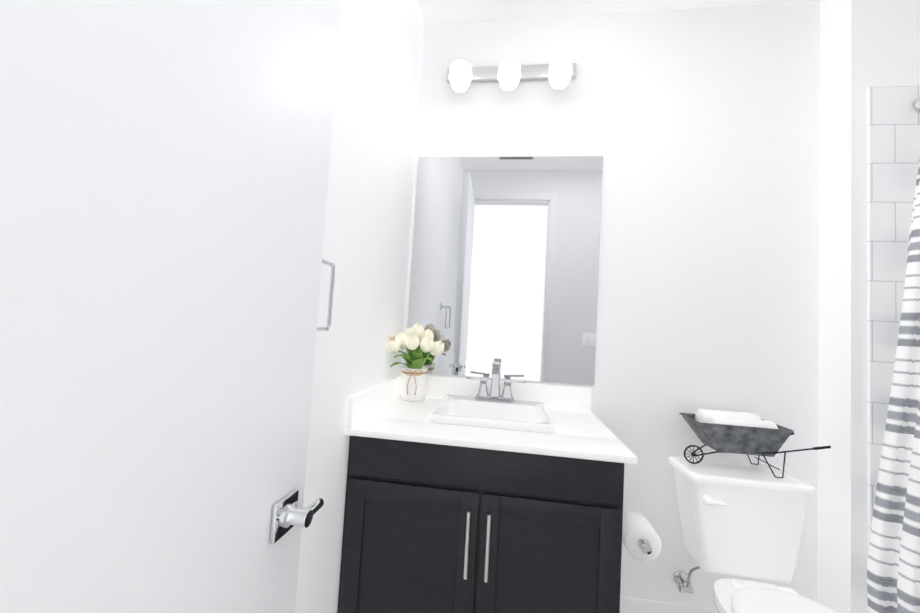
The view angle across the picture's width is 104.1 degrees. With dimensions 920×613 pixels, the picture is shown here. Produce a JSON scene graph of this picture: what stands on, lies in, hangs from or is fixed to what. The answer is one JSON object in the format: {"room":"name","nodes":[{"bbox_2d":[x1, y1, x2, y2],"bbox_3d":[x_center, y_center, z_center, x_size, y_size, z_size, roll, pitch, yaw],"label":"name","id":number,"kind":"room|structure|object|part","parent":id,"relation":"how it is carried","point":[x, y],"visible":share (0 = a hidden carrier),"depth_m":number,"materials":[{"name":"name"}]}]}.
{"room":"bathroom","nodes":[
{"label":"bathroom","id":0,"kind":"room"},
{"bbox_2d":[295,0,423,612],"bbox_3d":[-0.410,-0.111,0.881,0.100,2.680,1.870,3,-3,8],"label":"wall","id":1,"kind":"structure","parent":0,"point":[366,241],"depth_m":1.12,"materials":[{"name":"white paint"}]},
{"bbox_2d":[317,259,334,330],"bbox_3d":[-0.343,-0.037,0.782,0.065,0.180,0.180,3,-3,8],"label":"towel ring","id":2,"kind":"object","parent":1,"relation":"attached to","point":[331,293],"visible":0.19,"depth_m":0.86,"materials":[{"name":"silver metal"}]},
{"bbox_2d":[401,2,819,609],"bbox_3d":[0.616,-0.014,1.637,1.745,2.680,0.100,3,-3,8],"label":"wall","id":3,"kind":"structure","parent":0,"point":[699,130],"depth_m":1.55,"materials":[{"name":"white paint"}]},
{"bbox_2d":[405,156,602,385],"bbox_3d":[0.193,-0.187,1.648,0.851,1.025,0.005,3,-3,8],"label":"mirror","id":4,"kind":"object","parent":3,"relation":"attached to","point":[505,263],"visible":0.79,"depth_m":1.64,"materials":[{"name":"clear glass"}]},
{"bbox_2d":[446,56,575,91],"bbox_3d":[0.224,-1.050,1.620,0.600,0.160,0.150,3,-3,8],"label":"vanity light","id":5,"kind":"object","parent":3,"relation":"attached to","point":[559,72],"visible":1,"depth_m":1.59,"materials":[{"name":"white glass"}]},
{"bbox_2d":[620,596,717,612],"bbox_3d":[0.944,1.284,1.462,0.897,0.110,0.013,3,-3,8],"label":"baseboard","id":6,"kind":"structure","parent":3,"relation":"attached to","point":[631,605],"depth_m":1.48,"materials":[{"name":"white paint"}]},
{"bbox_2d":[418,0,821,23],"bbox_3d":[0.664,-1.486,0.066,3.305,0.100,3.370,3,-3,8],"label":"ceiling","id":7,"kind":"structure","parent":0,"point":[438,11],"depth_m":1.64,"materials":[{"name":"white paint"}]},
{"bbox_2d":[817,0,919,612],"bbox_3d":[1.947,0.049,1.391,0.960,2.680,0.240,3,-3,8],"label":"wall","id":8,"kind":"structure","parent":0,"point":[865,45],"depth_m":1.37,"materials":[{"name":"white paint"}]},
{"bbox_2d":[867,86,919,552],"bbox_3d":[1.900,0.072,1.270,0.796,1.776,0.010,3,-3,8],"label":"wall tile","id":9,"kind":"structure","parent":8,"relation":"attached to","point":[893,136],"depth_m":1.32,"materials":[{"name":"white tile"}]},
{"bbox_2d":[867,97,919,612],"bbox_3d":[1.474,0.099,0.555,0.263,1.862,1.507,3,-3,8],"label":"shower curtain","id":10,"kind":"object","parent":9,"relation":"attached to","point":[893,574],"visible":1,"depth_m":1.21,"materials":[{"name":"white fabric"}]},
{"bbox_3d":[0.507,1.286,-0.076,3.305,0.100,3.370,3,-3,8],"label":"floor","id":11,"kind":"structure","parent":0,"visible":0},
{"bbox_2d":[337,362,660,612],"bbox_3d":[0.151,0.755,1.302,0.984,1.056,0.591,3,-3,8],"label":"bathroom vanity","id":12,"kind":"object","parent":11,"relation":"on","point":[468,494],"visible":1,"depth_m":1.08,"materials":[{"name":"black wood"}]},
{"bbox_2d":[345,373,637,464],"bbox_3d":[0.108,0.375,1.336,0.854,0.117,0.578,3,-3,7],"label":"countertop","id":13,"kind":"structure","parent":12,"relation":"on","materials":[{"name":"white stone"}]},
{"bbox_2d":[386,323,444,400],"bbox_3d":[-0.190,0.237,1.533,0.230,0.337,0.232,3,-3,8],"label":"flower pot","id":14,"kind":"object","parent":13,"relation":"on","point":[414,382],"visible":0.98,"depth_m":1.53,"materials":[{"name":"white ceramic"}]},
{"bbox_3d":[-0.204,0.338,1.581,0.123,0.140,0.129,3,-3,7],"label":"pot","id":15,"kind":"part","parent":14,"relation":"part of","materials":[{"name":"white ceramic"}]},
{"bbox_2d":[428,394,554,450],"bbox_3d":[0.121,0.446,1.380,0.423,0.113,0.382,3,-3,7],"label":"sink basin","id":16,"kind":"object","parent":13,"relation":"in","point":[478,412],"depth_m":1.44,"materials":[{"name":"white ceramic"}]},
{"bbox_2d":[465,362,526,402],"bbox_3d":[0.147,0.315,1.485,0.254,0.160,0.131,3,-3,7],"label":"faucet","id":17,"kind":"object","parent":13,"relation":"on","point":[482,396],"depth_m":1.50,"materials":[{"name":"silver metal"}]},
{"bbox_2d":[668,456,838,612],"bbox_3d":[0.998,0.962,1.096,0.414,0.718,0.758,3,-3,8],"label":"toilet","id":18,"kind":"object","parent":11,"relation":"on","point":[743,519],"visible":0.98,"depth_m":1.27,"materials":[{"name":"white ceramic"}]},
{"bbox_2d":[679,409,830,477],"bbox_3d":[1.097,0.517,1.374,0.444,0.207,0.173,3,-3,8],"label":"wheelbarrow","id":19,"kind":"object","parent":18,"relation":"on","point":[720,431],"visible":1,"depth_m":1.32,"materials":[{"name":"black metal"}]},
{"bbox_3d":[0.977,1.130,1.000,0.362,0.370,0.580,3,-3,7],"label":"bowl","id":20,"kind":"part","parent":18,"relation":"part of","materials":[{"name":"white ceramic"}]},
{"bbox_3d":[0.983,0.923,0.967,0.364,0.040,0.494,3,-3,7],"label":"seat","id":21,"kind":"part","parent":18,"relation":"part of","materials":[{"name":"white plastic"}]},
{"bbox_3d":[0.049,-1.328,-0.001,0.720,0.290,0.100,3,-3,8],"label":"wall","id":22,"kind":"structure","parent":0,"visible":0},
{"bbox_2d":[0,0,341,612],"bbox_3d":[-0.324,0.011,0.338,0.057,2.375,0.634,3,-3,8],"label":"door leaf","id":23,"kind":"structure","parent":22,"relation":"in","point":[164,169],"depth_m":0.36,"materials":[{"name":"white paint"}]},
{"bbox_2d":[270,489,323,543],"bbox_3d":[-0.299,0.330,0.572,0.126,0.058,0.176,3,-3,8],"label":"door handle","id":24,"kind":"object","parent":23,"relation":"attached to","point":[287,515],"depth_m":0.56,"materials":[{"name":"silver metal"}]}
]}

